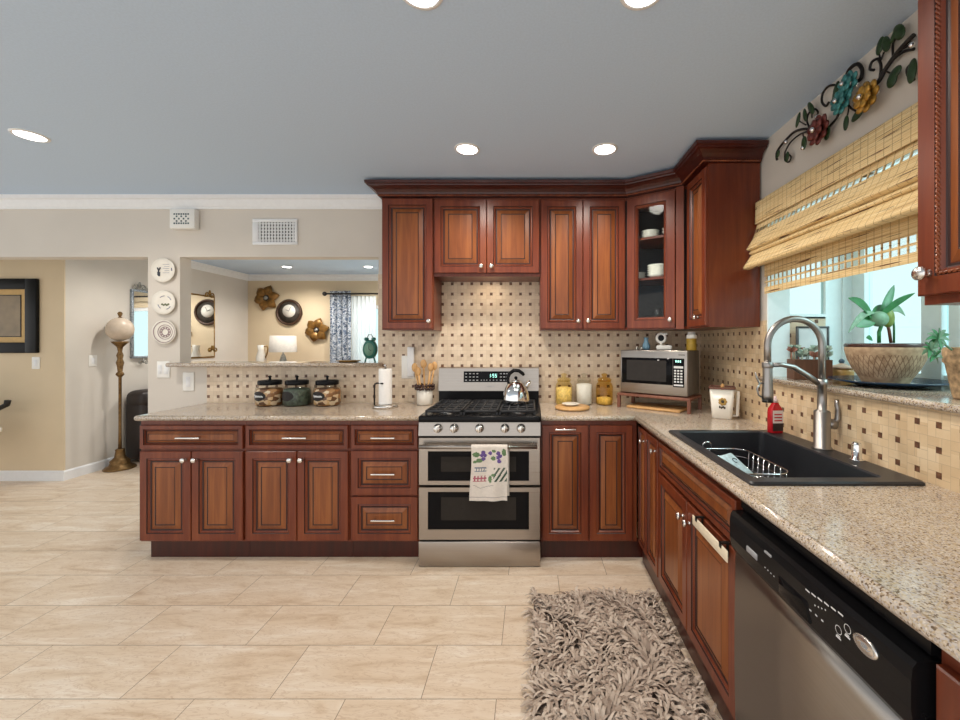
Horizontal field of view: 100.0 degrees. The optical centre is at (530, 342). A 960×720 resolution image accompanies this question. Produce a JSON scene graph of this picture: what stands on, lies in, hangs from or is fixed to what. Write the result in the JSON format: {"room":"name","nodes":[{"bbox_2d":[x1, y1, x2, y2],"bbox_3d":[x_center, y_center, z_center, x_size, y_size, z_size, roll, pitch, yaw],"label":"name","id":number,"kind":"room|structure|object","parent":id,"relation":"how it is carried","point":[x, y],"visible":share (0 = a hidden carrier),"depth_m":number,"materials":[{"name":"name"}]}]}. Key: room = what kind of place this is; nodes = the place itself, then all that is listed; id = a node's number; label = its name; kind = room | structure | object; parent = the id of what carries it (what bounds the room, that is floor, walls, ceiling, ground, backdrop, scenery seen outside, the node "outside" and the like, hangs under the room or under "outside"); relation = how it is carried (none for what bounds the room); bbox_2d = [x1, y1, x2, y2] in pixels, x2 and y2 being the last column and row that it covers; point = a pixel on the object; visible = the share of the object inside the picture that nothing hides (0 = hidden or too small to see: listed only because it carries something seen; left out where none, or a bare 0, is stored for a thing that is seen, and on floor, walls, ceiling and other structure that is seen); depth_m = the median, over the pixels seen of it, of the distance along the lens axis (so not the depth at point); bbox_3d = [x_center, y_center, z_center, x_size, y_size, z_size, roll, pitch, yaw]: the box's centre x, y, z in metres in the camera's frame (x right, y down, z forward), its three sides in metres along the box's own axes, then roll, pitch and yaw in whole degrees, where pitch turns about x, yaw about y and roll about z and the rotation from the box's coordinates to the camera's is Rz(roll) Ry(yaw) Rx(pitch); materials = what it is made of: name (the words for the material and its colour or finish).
{"room":"kitchen","nodes":[
{"label":"kitchen","id":0,"kind":"room"},
{"bbox_2d":[0,260,64,470],"bbox_3d":[-6.085,0.125,4.060,2.830,2.500,0.120,0,0,0],"label":"wall","id":1,"kind":"structure","parent":0,"point":[32,435],"depth_m":4.00,"materials":[{"name":"paint"}]},
{"bbox_2d":[0,279,38,352],"bbox_3d":[-5.310,-0.270,3.982,0.800,0.740,0.034,0,0,0],"label":"picture frame","id":2,"kind":"object","parent":1,"relation":"attached to","point":[19,298],"visible":1,"depth_m":3.98,"materials":[{"name":"black paint"}]},
{"bbox_2d":[0,296,19,335],"bbox_3d":[-5.310,-0.270,3.985,0.444,0.404,0.002,0,0,0],"label":"print","id":3,"kind":"object","parent":2,"relation":"attached to","point":[9,305],"depth_m":3.98},
{"bbox_2d":[65,260,247,469],"bbox_3d":[-4.720,0.125,5.306,0.100,2.500,2.588,0,0,0],"label":"wall","id":4,"kind":"structure","parent":0,"point":[96,291],"depth_m":4.39,"materials":[{"name":"paint"}]},
{"bbox_2d":[0,457,132,480],"bbox_3d":[-6.078,1.325,5.283,2.844,0.100,2.594,0,0,0],"label":"baseboard","id":5,"kind":"structure","parent":4,"relation":"attached to","point":[75,472],"depth_m":3.99,"materials":[{"name":"white paint"}]},
{"bbox_2d":[130,282,147,363],"bbox_3d":[-4.638,-0.234,4.778,0.040,0.975,0.254,0,0,5],"label":"wall mirror","id":6,"kind":"object","parent":4,"relation":"attached to","point":[138,299],"visible":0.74,"depth_m":4.74,"materials":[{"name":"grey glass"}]},
{"bbox_2d":[191,290,216,358],"bbox_3d":[-4.649,-0.275,5.657,0.043,0.980,0.514,0,0,0],"label":"wall mirror","id":7,"kind":"object","parent":4,"relation":"attached to","point":[202,306],"visible":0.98,"depth_m":5.68,"materials":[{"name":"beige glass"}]},
{"bbox_2d":[248,281,377,360],"bbox_3d":[-1.285,0.125,6.660,6.970,2.500,0.120,0,0,0],"label":"wall","id":8,"kind":"structure","parent":0,"point":[262,324],"depth_m":6.60,"materials":[{"name":"paint"}]},
{"bbox_2d":[254,285,279,309],"bbox_3d":[-4.345,-0.740,6.563,0.419,0.411,0.070,0,0,0],"label":"flower","id":9,"kind":"object","parent":8,"relation":"attached to","point":[265,297],"visible":1,"depth_m":6.54,"materials":[{"name":"brown metal"}]},
{"bbox_2d":[191,260,377,280],"bbox_3d":[-1.335,-1.075,5.250,6.670,0.100,2.700,0,0,0],"label":"trim","id":10,"kind":"structure","parent":8,"relation":"attached to","point":[194,265],"depth_m":6.56,"materials":[{"name":"white paint"}]},
{"bbox_2d":[276,299,301,325],"bbox_3d":[-3.980,-0.505,6.577,0.436,0.436,0.044,0,0,0],"label":"wall clock","id":11,"kind":"object","parent":8,"relation":"attached to","point":[288,311],"visible":1,"depth_m":6.57,"materials":[{"name":"brown wood"}]},
{"bbox_2d":[305,318,328,341],"bbox_3d":[-3.520,-0.213,6.563,0.400,0.392,0.070,0,0,0],"label":"flower","id":12,"kind":"object","parent":8,"relation":"attached to","point":[315,330],"visible":1,"depth_m":6.54,"materials":[{"name":"brown metal"}]},
{"bbox_2d":[322,292,377,295],"bbox_3d":[-2.033,-0.794,6.510,2.665,0.072,0.183,0,0,0],"label":"curtain rod","id":13,"kind":"object","parent":8,"relation":"attached to","point":[323,293],"visible":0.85,"depth_m":6.44,"materials":[{"name":"metal"}]},
{"bbox_2d":[330,291,350,360],"bbox_3d":[-3.100,0.240,6.502,0.340,2.170,0.060,0,0,0],"label":"patterned curtain","id":14,"kind":"object","parent":13,"relation":"hanging from","point":[340,305],"visible":0.59,"depth_m":6.50,"materials":[{"name":"fabric"}]},
{"bbox_2d":[351,296,375,360],"bbox_3d":[-2.720,0.280,6.502,0.400,2.090,0.040,0,0,0],"label":"sheer curtain","id":15,"kind":"object","parent":13,"relation":"hanging from","point":[363,308],"visible":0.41,"depth_m":6.50,"materials":[{"name":"white fabric"}]},
{"bbox_2d":[0,209,640,521],"bbox_3d":[-3.038,0.125,3.120,8.925,2.500,0.100,0,0,0],"label":"wall","id":16,"kind":"structure","parent":0,"point":[25,234],"depth_m":3.07,"materials":[{"name":"paint"}]},
{"bbox_2d":[151,258,174,281],"bbox_3d":[-2.805,-0.556,3.057,0.184,0.184,0.024,0,0,0],"label":"wall plate","id":17,"kind":"object","parent":16,"relation":"attached to","point":[162,269],"visible":1,"depth_m":3.06,"materials":[{"name":"white ceramic"}]},
{"bbox_2d":[151,290,174,314],"bbox_3d":[-2.801,-0.308,3.057,0.184,0.184,0.024,0,0,0],"label":"wall plate","id":18,"kind":"object","parent":16,"relation":"attached to","point":[162,302],"visible":1,"depth_m":3.06,"materials":[{"name":"white ceramic"}]},
{"bbox_2d":[157,361,169,377],"bbox_3d":[-2.817,0.203,3.065,0.098,0.127,0.010,0,0,0],"label":"switch plate","id":19,"kind":"object","parent":16,"relation":"attached to","point":[163,371],"visible":0.94,"depth_m":3.06,"materials":[{"name":"white plastic"}]},
{"bbox_2d":[152,320,175,343],"bbox_3d":[-2.798,-0.084,3.057,0.184,0.184,0.024,0,0,0],"label":"wall plate","id":20,"kind":"object","parent":16,"relation":"attached to","point":[163,331],"visible":1,"depth_m":3.06,"materials":[{"name":"white ceramic"}]},
{"bbox_2d":[170,209,198,229],"bbox_3d":[-2.635,-0.939,3.043,0.188,0.148,0.053,0,0,0],"label":"door chime","id":21,"kind":"object","parent":16,"relation":"attached to","point":[180,219],"visible":1,"depth_m":3.02,"materials":[{"name":"white plastic"}]},
{"bbox_2d":[183,372,193,390],"bbox_3d":[-2.625,0.296,3.065,0.086,0.142,0.010,0,0,0],"label":"outlet plate","id":22,"kind":"object","parent":16,"relation":"attached to","point":[188,377],"visible":1,"depth_m":3.06,"materials":[{"name":"white plastic"}]},
{"bbox_2d":[0,194,381,208],"bbox_3d":[-4.317,-1.075,3.048,6.365,0.100,0.044,0,0,0],"label":"trim","id":23,"kind":"structure","parent":16,"relation":"attached to","point":[7,201],"depth_m":3.04,"materials":[{"name":"white paint"}]},
{"bbox_2d":[165,361,382,366],"bbox_3d":[-1.927,0.164,3.123,1.585,0.030,0.295,0,0,0],"label":"bar ledge","id":24,"kind":"object","parent":16,"relation":"on","point":[194,363],"visible":0.93,"depth_m":2.98,"materials":[{"name":"stone"}]},
{"bbox_2d":[363,334,377,361],"bbox_3d":[-1.243,0.042,3.088,0.104,0.216,0.051,0,0,0],"label":"vase","id":25,"kind":"object","parent":24,"relation":"on","point":[370,349],"visible":0.98,"depth_m":3.07,"materials":[{"name":"teal ceramic"}]},
{"bbox_2d":[252,219,297,244],"bbox_3d":[-1.960,-0.851,3.064,0.344,0.200,0.012,0,0,0],"label":"air vent","id":26,"kind":"object","parent":16,"relation":"in","point":[264,231],"visible":1,"depth_m":3.06,"materials":[{"name":"white metal"}]},
{"bbox_2d":[382,198,441,330],"bbox_3d":[-0.865,-0.554,2.909,0.363,0.926,0.299,0,0,0],"label":"upper cabinet","id":27,"kind":"object","parent":16,"relation":"attached to","point":[411,293],"visible":0.99,"depth_m":2.79,"materials":[{"name":"brown wood"}]},
{"bbox_2d":[207,274,700,402],"bbox_3d":[-0.588,-0.025,3.065,3.785,1.000,0.010,0,0,0],"label":"tiled wall","id":28,"kind":"structure","parent":16,"relation":"attached to","point":[485,324],"depth_m":3.06,"materials":[{"name":"tile"}]},
{"bbox_2d":[402,356,413,377],"bbox_3d":[-0.940,0.184,3.056,0.098,0.174,0.007,0,0,0],"label":"outlet plate","id":29,"kind":"object","parent":28,"relation":"attached to","point":[404,358],"visible":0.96,"depth_m":3.05,"materials":[{"name":"white plastic"}]},
{"bbox_2d":[407,347,414,376],"bbox_3d":[-0.913,0.142,3.042,0.052,0.225,0.024,0,0,0],"label":"plug","id":30,"kind":"object","parent":29,"relation":"attached to","point":[410,350],"visible":1,"depth_m":3.03,"materials":[{"name":"white paint"}]},
{"bbox_2d":[434,198,539,281],"bbox_3d":[-0.309,-0.742,2.909,0.743,0.550,0.299,0,0,0],"label":"upper cabinet","id":31,"kind":"object","parent":16,"relation":"attached to","point":[476,239],"visible":1,"depth_m":2.79,"materials":[{"name":"brown wood"}]},
{"bbox_2d":[539,198,624,330],"bbox_3d":[0.362,-0.554,2.909,0.597,0.926,0.299,0,0,0],"label":"upper cabinet","id":32,"kind":"object","parent":16,"relation":"attached to","point":[582,279],"visible":0.99,"depth_m":2.79,"materials":[{"name":"brown wood"}]},
{"bbox_2d":[0,460,722,719],"bbox_3d":[-2.800,1.425,2.600,9.400,0.100,8.400,0,0,0],"label":"floor","id":33,"kind":"structure","parent":0,"point":[94,626],"depth_m":1.93,"materials":[{"name":"tile"}]},
{"bbox_2d":[102,312,136,471],"bbox_3d":[-4.500,0.515,4.380,0.272,1.720,0.272,0,0,0],"label":"floor lamp","id":34,"kind":"object","parent":33,"relation":"on","point":[119,329],"visible":1,"depth_m":4.35,"materials":[{"name":"brown metal"}]},
{"bbox_2d":[126,389,147,459],"bbox_3d":[-3.900,0.860,4.980,1.500,0.970,0.860,0,0,0],"label":"chair","id":35,"kind":"object","parent":33,"relation":"on","point":[136,400],"visible":0.22,"depth_m":4.56,"materials":[{"name":"leather"}]},
{"bbox_2d":[140,421,249,556],"bbox_3d":[-2.139,0.932,2.771,0.665,0.886,0.574,0,0,0],"label":"base cabinet","id":36,"kind":"object","parent":33,"relation":"on","point":[193,473],"visible":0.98,"depth_m":2.52,"materials":[{"name":"brown wood"}]},
{"bbox_2d":[134,403,435,420],"bbox_3d":[-1.592,0.471,2.776,1.790,0.033,0.564,0,0,0],"label":"countertop","id":37,"kind":"structure","parent":36,"relation":"on","point":[205,411],"depth_m":2.58,"materials":[{"name":"stone"}]},
{"bbox_2d":[254,375,284,406],"bbox_3d":[-1.912,0.345,2.928,0.188,0.218,0.193,0,0,0],"label":"canister","id":38,"kind":"object","parent":37,"relation":"on","point":[269,396],"visible":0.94,"depth_m":2.86,"materials":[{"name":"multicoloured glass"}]},
{"bbox_2d":[282,375,311,405],"bbox_3d":[-1.714,0.345,2.929,0.188,0.218,0.190,0,0,0],"label":"canister","id":39,"kind":"object","parent":37,"relation":"on","point":[295,396],"visible":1,"depth_m":2.86,"materials":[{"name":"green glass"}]},
{"bbox_2d":[313,375,340,405],"bbox_3d":[-1.492,0.345,2.928,0.188,0.218,0.193,0,0,0],"label":"canister","id":40,"kind":"object","parent":37,"relation":"on","point":[325,396],"visible":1,"depth_m":2.86,"materials":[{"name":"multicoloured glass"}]},
{"bbox_2d":[372,364,397,408],"bbox_3d":[-1.030,0.302,2.830,0.172,0.304,0.172,0,0,0],"label":"paper towel holder","id":41,"kind":"object","parent":37,"relation":"on","point":[393,405],"visible":0.77,"depth_m":2.79,"materials":[{"name":"silver metal"}]},
{"bbox_2d":[379,368,391,404],"bbox_3d":[-1.030,0.306,2.830,0.090,0.248,0.090,0,0,0],"label":"paper towel roll","id":42,"kind":"object","parent":41,"relation":"on","point":[385,375],"visible":1,"depth_m":2.79,"materials":[{"name":"white paper"}]},
{"bbox_2d":[414,383,434,405],"bbox_3d":[-0.784,0.376,2.955,0.149,0.156,0.150,0,0,0],"label":"utensil crock","id":43,"kind":"object","parent":37,"relation":"on","point":[424,395],"visible":0.96,"depth_m":2.90,"materials":[{"name":"white ceramic"}]},
{"bbox_2d":[246,421,352,556],"bbox_3d":[-1.474,0.932,2.771,0.661,0.886,0.574,0,0,0],"label":"base cabinet","id":44,"kind":"object","parent":33,"relation":"on","point":[298,473],"visible":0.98,"depth_m":2.52,"materials":[{"name":"brown wood"}]},
{"bbox_2d":[351,421,419,556],"bbox_3d":[-0.923,0.932,2.771,0.437,0.886,0.574,0,0,0],"label":"base cabinet","id":45,"kind":"object","parent":33,"relation":"on","point":[385,485],"visible":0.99,"depth_m":2.52,"materials":[{"name":"brown wood"}]},
{"bbox_2d":[418,367,539,565],"bbox_3d":[-0.316,0.777,2.719,0.748,1.188,0.666,0,0,0],"label":"gas range","id":46,"kind":"object","parent":33,"relation":"on","point":[455,530],"visible":0.92,"depth_m":2.46,"materials":[{"name":"silver metal"}]},
{"bbox_2d":[418,403,539,421],"bbox_3d":[-0.316,0.467,2.741,0.748,0.039,0.598,0,0,0],"label":"cooktop","id":47,"kind":"object","parent":46,"relation":"in","point":[428,416],"depth_m":2.47,"materials":[{"name":"black metal"}]},
{"bbox_2d":[465,373,507,380],"bbox_3d":[-0.332,0.254,2.987,0.321,0.055,0.006,0,0,0],"label":"control panel","id":48,"kind":"object","parent":46,"relation":"attached to","point":[468,376],"depth_m":2.99,"materials":[{"name":"black plastic"}]},
{"bbox_2d":[469,444,508,500],"bbox_3d":[-0.249,0.773,2.395,0.236,0.332,0.046,0,0,0],"label":"dish towel","id":49,"kind":"object","parent":46,"relation":"hanging from","point":[489,480],"visible":1,"depth_m":2.38,"materials":[{"name":"fabric"}]},
{"bbox_2d":[502,369,530,404],"bbox_3d":[-0.099,0.298,2.780,0.199,0.240,0.188,0,0,0],"label":"kettle","id":50,"kind":"object","parent":46,"relation":"on","point":[515,392],"visible":1,"depth_m":2.72,"materials":[{"name":"metal"}]},
{"bbox_2d":[539,408,641,556],"bbox_3d":[0.392,0.932,2.771,0.656,0.886,0.574,0,0,0],"label":"base cabinet","id":51,"kind":"object","parent":33,"relation":"on","point":[588,469],"visible":0.98,"depth_m":2.52,"materials":[{"name":"brown wood"}]},
{"bbox_2d":[520,585,720,719],"bbox_3d":[0.317,1.355,1.457,0.747,0.038,1.554,0,0,0],"label":"shag rug","id":52,"kind":"object","parent":33,"relation":"on","point":[613,655],"visible":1,"depth_m":1.69,"materials":[{"name":"beige carpet"}]},
{"bbox_2d":[638,425,662,600],"bbox_3d":[0.966,0.932,2.314,0.654,0.886,0.395,0,0,0],"label":"base cabinet","id":53,"kind":"object","parent":33,"relation":"on","point":[648,470],"visible":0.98,"depth_m":2.29,"materials":[{"name":"brown wood"}]},
{"bbox_2d":[658,440,743,719],"bbox_3d":[0.966,0.932,1.710,0.654,0.886,0.811,0,0,0],"label":"base cabinet","id":54,"kind":"object","parent":33,"relation":"on","point":[698,585],"visible":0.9,"depth_m":1.60,"materials":[{"name":"brown wood"}]},
{"bbox_2d":[692,515,729,562],"bbox_3d":[0.658,0.701,1.458,0.032,0.048,0.285,0,0,0],"label":"towel bar","id":55,"kind":"object","parent":54,"relation":"attached to","point":[717,545],"visible":1,"depth_m":1.42,"materials":[{"name":"beige metal"}]},
{"bbox_2d":[539,403,959,661],"bbox_3d":[0.679,0.471,1.579,1.231,0.033,2.958,0,0,0],"label":"countertop","id":56,"kind":"structure","parent":54,"relation":"on","point":[900,545],"depth_m":1.01,"materials":[{"name":"stone"}]},
{"bbox_2d":[556,373,570,403],"bbox_3d":[0.243,0.338,2.955,0.124,0.232,0.124,0,0,0],"label":"glass jar","id":57,"kind":"object","parent":56,"relation":"on","point":[563,393],"visible":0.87,"depth_m":2.91,"materials":[{"name":"yellow"}]},
{"bbox_2d":[555,404,589,411],"bbox_3d":[0.285,0.444,2.760,0.240,0.020,0.240,0,0,0],"label":"trivet","id":58,"kind":"object","parent":56,"relation":"on","point":[580,407],"visible":0.8,"depth_m":2.69,"materials":[{"name":"brown wood"}]},
{"bbox_2d":[576,377,592,404],"bbox_3d":[0.392,0.338,2.955,0.124,0.232,0.124,0,0,0],"label":"glass jar","id":59,"kind":"object","parent":56,"relation":"on","point":[584,391],"visible":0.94,"depth_m":2.91,"materials":[{"name":"white"}]},
{"bbox_2d":[627,402,686,412],"bbox_3d":[0.880,0.446,2.778,0.370,0.016,0.210,0,0,38],"label":"cutting board","id":60,"kind":"object","parent":56,"relation":"on","point":[639,405],"visible":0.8,"depth_m":2.74,"materials":[{"name":"brown wood"}]},
{"bbox_2d":[617,392,701,413],"bbox_3d":[0.893,0.404,2.798,0.506,0.100,0.262,0,0,38],"label":"stand","id":61,"kind":"object","parent":56,"relation":"on","point":[688,399],"visible":0.8,"depth_m":2.71,"materials":[{"name":"brown wood"}]},
{"bbox_2d":[621,350,698,396],"bbox_3d":[0.897,0.201,2.803,0.466,0.303,0.260,0,0,38],"label":"microwave","id":62,"kind":"object","parent":61,"relation":"on","point":[659,372],"visible":1,"depth_m":2.68,"materials":[{"name":"silver metal"}]},
{"bbox_2d":[708,385,739,418],"bbox_3d":[1.175,0.359,2.435,0.172,0.190,0.150,0,0,26],"label":"canister","id":63,"kind":"object","parent":56,"relation":"on","point":[722,399],"visible":1,"depth_m":2.38,"materials":[{"name":"white ceramic"}]},
{"bbox_2d":[669,430,925,485],"bbox_3d":[0.981,0.513,1.659,0.562,0.280,0.773,0,0,0],"label":"sink","id":64,"kind":"object","parent":56,"relation":"in","point":[806,465],"depth_m":1.67,"materials":[{"name":"black"}]},
{"bbox_2d":[702,441,788,476],"bbox_3d":[0.915,0.565,1.752,0.237,0.176,0.392,0,0,0],"label":"dish rack","id":65,"kind":"object","parent":64,"relation":"in","point":[774,473],"visible":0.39,"depth_m":1.77,"materials":[{"name":"metal"}]},
{"bbox_2d":[719,453,752,475],"bbox_3d":[0.884,0.537,1.734,0.110,0.086,0.113,0,0,-34],"label":"cloth","id":66,"kind":"object","parent":65,"relation":"in","point":[729,457],"visible":0.48,"depth_m":1.74,"materials":[{"name":"fabric"}]},
{"bbox_2d":[767,396,782,433],"bbox_3d":[1.207,0.352,1.977,0.066,0.182,0.042,0,0,-6],"label":"soap bottle","id":67,"kind":"object","parent":64,"relation":"on","point":[775,411],"visible":0.91,"depth_m":1.96,"materials":[{"name":"red plastic"}]},
{"bbox_2d":[754,316,840,450],"bbox_3d":[1.118,0.164,1.682,0.357,0.558,0.072,0,0,0],"label":"faucet","id":68,"kind":"object","parent":56,"relation":"on","point":[823,423],"visible":1,"depth_m":1.67,"materials":[{"name":"silver metal"}]},
{"bbox_2d":[730,499,941,719],"bbox_3d":[0.935,0.933,0.990,0.589,0.884,0.624,0,0,0],"label":"dishwasher","id":69,"kind":"object","parent":33,"relation":"on","point":[810,643],"visible":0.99,"depth_m":0.94,"materials":[{"name":"silver metal"}]},
{"bbox_2d":[936,650,959,719],"bbox_3d":[0.980,0.932,0.422,0.626,0.886,0.500,0,0,0],"label":"base cabinet","id":70,"kind":"object","parent":33,"relation":"on","point":[948,672],"visible":0.75,"depth_m":0.65,"materials":[{"name":"brown wood"}]},
{"bbox_3d":[-3.950,0.885,6.200,1.200,0.980,0.400,0,0,0],"label":"console table","id":71,"kind":"object","parent":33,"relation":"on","visible":0},
{"bbox_2d":[269,336,296,360],"bbox_3d":[-3.810,0.141,6.150,0.376,0.505,0.376,0,0,0],"label":"table lamp","id":72,"kind":"object","parent":71,"relation":"on","point":[282,344],"visible":0.76,"depth_m":6.01,"materials":[{"name":"white fabric"}]},
{"bbox_2d":[0,0,917,273],"bbox_3d":[-3.025,-1.175,2.600,8.950,0.100,8.400,0,0,0],"label":"ceiling","id":73,"kind":"structure","parent":0,"point":[129,96],"depth_m":1.74,"materials":[{"name":"paint"}]},
{"bbox_2d":[8,128,50,142],"bbox_3d":[-2.715,-1.122,2.168,0.148,0.006,0.148,0,0,0],"label":"recessed light","id":74,"kind":"object","parent":73,"relation":"in","point":[25,134],"visible":1,"depth_m":2.16,"materials":[{"name":"white"}]},
{"bbox_2d":[13,131,46,141],"bbox_3d":[-2.715,-1.121,2.168,0.116,0.001,0.116,0,0,0],"label":"diffuser","id":75,"kind":"object","parent":74,"relation":"attached to","point":[29,135],"depth_m":2.17,"materials":[{"name":"white"}]},
{"bbox_2d":[403,0,442,10],"bbox_3d":[-0.354,-1.122,1.277,0.148,0.006,0.148,0,0,0],"label":"recessed light","id":76,"kind":"object","parent":73,"relation":"in","point":[425,5],"visible":1,"depth_m":1.32,"materials":[{"name":"white"}]},
{"bbox_2d":[408,0,437,6],"bbox_3d":[-0.354,-1.121,1.277,0.116,0.001,0.116,0,0,0],"label":"diffuser","id":77,"kind":"object","parent":76,"relation":"attached to","point":[413,3],"depth_m":1.32,"materials":[{"name":"white"}]},
{"bbox_2d":[454,143,479,155],"bbox_3d":[-0.370,-1.122,2.320,0.148,0.006,0.148,0,0,0],"label":"recessed light","id":78,"kind":"object","parent":73,"relation":"in","point":[468,149],"visible":1,"depth_m":2.31,"materials":[{"name":"white paint"}]},
{"bbox_2d":[592,143,617,155],"bbox_3d":[0.428,-1.122,2.320,0.148,0.006,0.148,0,0,0],"label":"recessed light","id":79,"kind":"object","parent":73,"relation":"in","point":[602,149],"visible":1,"depth_m":2.31,"materials":[{"name":"white"}]},
{"bbox_2d":[620,0,658,10],"bbox_3d":[0.356,-1.122,1.277,0.148,0.006,0.148,0,0,0],"label":"recessed light","id":80,"kind":"object","parent":73,"relation":"in","point":[636,5],"visible":1,"depth_m":1.32,"materials":[{"name":"white"}]},
{"bbox_2d":[625,0,654,6],"bbox_3d":[0.356,-1.121,1.277,0.116,0.001,0.116,0,0,0],"label":"diffuser","id":81,"kind":"object","parent":80,"relation":"attached to","point":[628,3],"depth_m":1.32,"materials":[{"name":"white"}]},
{"bbox_2d":[796,326,828,359],"bbox_3d":[1.535,0.046,2.181,0.176,0.275,0.016,0,0,0],"label":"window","id":82,"kind":"structure","parent":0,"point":[805,337],"depth_m":2.18,"materials":[{"name":"white glass"}]},
{"bbox_2d":[760,10,917,320],"bbox_3d":[1.365,0.125,0.735,0.120,2.500,4.670,0,0,0],"label":"wall","id":83,"kind":"structure","parent":0,"point":[890,102],"depth_m":1.71,"materials":[{"name":"paint"}]},
{"bbox_2d":[622,186,722,330],"bbox_3d":[0.978,-0.554,2.821,0.630,0.926,0.475,0,0,0],"label":"upper cabinet","id":84,"kind":"object","parent":83,"relation":"attached to","point":[666,294],"visible":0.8,"depth_m":2.75,"materials":[{"name":"brown wood"}]},
{"bbox_2d":[639,235,663,248],"bbox_3d":[0.979,-0.723,2.830,0.592,0.016,0.420,0,0,0],"label":"shelf","id":85,"kind":"object","parent":84,"relation":"attached to","point":[653,242],"depth_m":2.85,"materials":[{"name":"brown wood"}]},
{"bbox_2d":[639,276,663,285],"bbox_3d":[0.979,-0.443,2.830,0.592,0.016,0.420,0,0,0],"label":"shelf","id":86,"kind":"object","parent":84,"relation":"attached to","point":[651,281],"depth_m":2.83,"materials":[{"name":"brown wood"}]},
{"bbox_2d":[687,163,759,328],"bbox_3d":[1.123,-0.554,2.417,0.339,0.926,0.315,0,0,0],"label":"upper cabinet","id":87,"kind":"object","parent":83,"relation":"attached to","point":[722,198],"visible":1,"depth_m":2.26,"materials":[{"name":"brown wood"}]},
{"bbox_2d":[364,140,768,198],"bbox_3d":[0.096,-1.061,2.672,2.570,0.088,0.554,0,0,15],"label":"crown molding","id":88,"kind":"structure","parent":87,"relation":"attached to","point":[701,153],"depth_m":2.71,"materials":[{"name":"brown wood"}]},
{"bbox_2d":[790,317,825,358],"bbox_3d":[1.528,0.020,2.232,0.205,0.330,0.037,0,0,0],"label":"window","id":89,"kind":"structure","parent":83,"relation":"in","point":[820,322],"depth_m":2.21,"materials":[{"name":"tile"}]},
{"bbox_2d":[701,320,959,493],"bbox_3d":[1.301,0.175,0.780,0.008,0.600,4.560,0,0,0],"label":"tiled wall","id":90,"kind":"structure","parent":83,"relation":"attached to","point":[923,444],"depth_m":1.62,"materials":[{"name":"tile"}]},
{"bbox_2d":[775,24,916,162],"bbox_3d":[1.253,-0.987,1.709,0.079,0.255,0.781,0,0,0],"label":"metal wall art","id":91,"kind":"object","parent":83,"relation":"attached to","point":[842,90],"visible":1,"depth_m":1.55,"materials":[{"name":"metal"}]},
{"bbox_2d":[807,113,828,145],"bbox_3d":[1.248,-0.928,1.743,0.036,0.131,0.131,0,0,0],"label":"flower","id":92,"kind":"object","parent":91,"relation":"on","point":[819,123],"depth_m":1.73,"materials":[{"name":"metal"}]},
{"bbox_2d":[830,90,851,114],"bbox_3d":[1.248,-0.977,1.614,0.034,0.106,0.106,0,0,0],"label":"flower","id":93,"kind":"object","parent":91,"relation":"on","point":[838,97],"depth_m":1.60,"materials":[{"name":"metal"}]},
{"bbox_2d":[837,70,857,96],"bbox_3d":[1.248,-1.022,1.581,0.034,0.095,0.093,0,0,0],"label":"flower","id":94,"kind":"object","parent":91,"relation":"on","point":[845,89],"depth_m":1.57,"materials":[{"name":"metal"}]},
{"bbox_2d":[853,79,879,113],"bbox_3d":[1.248,-0.919,1.494,0.035,0.116,0.116,0,0,0],"label":"flower","id":95,"kind":"object","parent":91,"relation":"on","point":[861,103],"depth_m":1.48,"materials":[{"name":"metal"}]},
{"bbox_2d":[758,376,959,413],"bbox_3d":[1.534,0.199,1.423,0.532,0.027,1.645,0,0,0],"label":"window sill","id":96,"kind":"structure","parent":83,"relation":"attached to","point":[940,398],"depth_m":1.51,"materials":[{"name":"stone"}]},
{"bbox_2d":[787,345,832,379],"bbox_3d":[1.417,0.096,2.030,0.207,0.175,0.111,0,0,11],"label":"planter box","id":97,"kind":"object","parent":96,"relation":"on","point":[810,366],"visible":0.84,"depth_m":2.00,"materials":[{"name":"brown wood"}]},
{"bbox_2d":[833,359,854,375],"bbox_3d":[1.600,0.133,2.060,0.112,0.103,0.112,0,0,0],"label":"pot","id":98,"kind":"object","parent":96,"relation":"on","point":[841,368],"visible":0.77,"depth_m":2.02,"materials":[{"name":"ceramic"}]},
{"bbox_2d":[827,375,948,387],"bbox_3d":[1.555,0.171,1.740,0.430,0.026,0.430,0,0,0],"label":"plate","id":99,"kind":"object","parent":96,"relation":"on","point":[916,382],"visible":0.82,"depth_m":1.69,"materials":[{"name":"ceramic"}]},
{"bbox_2d":[843,285,927,383],"bbox_3d":[1.531,-0.042,1.756,0.322,0.434,0.286,0,0,20],"label":"potted plant","id":100,"kind":"object","parent":99,"relation":"on","point":[891,362],"visible":0.94,"depth_m":1.70,"materials":[{"name":"green plant"}]},
{"bbox_2d":[922,328,959,398],"bbox_3d":[1.389,0.068,1.300,0.292,0.232,0.166,0,0,0],"label":"potted plant","id":101,"kind":"object","parent":96,"relation":"on","point":[950,356],"visible":1,"depth_m":1.30,"materials":[{"name":"green plant"}]},
{"bbox_2d":[767,149,959,379],"bbox_3d":[1.563,-0.290,1.570,0.514,0.950,1.360,0,0,0],"label":"window","id":102,"kind":"structure","parent":83,"relation":"in","point":[839,312],"depth_m":2.20,"materials":[{"name":"clear glass"}]},
{"bbox_2d":[743,102,917,293],"bbox_3d":[1.249,-0.530,1.610,0.110,0.521,1.280,0,0,0],"label":"bamboo shade","id":103,"kind":"object","parent":102,"relation":"attached to","point":[881,208],"visible":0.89,"depth_m":1.59,"materials":[{"name":"beige wicker"}]},
{"bbox_2d":[911,0,959,304],"bbox_3d":[1.117,-0.595,0.658,0.352,1.000,0.700,0,0,0],"label":"upper cabinet","id":104,"kind":"object","parent":83,"relation":"attached to","point":[937,273],"visible":1,"depth_m":0.95,"materials":[{"name":"brown wood"}]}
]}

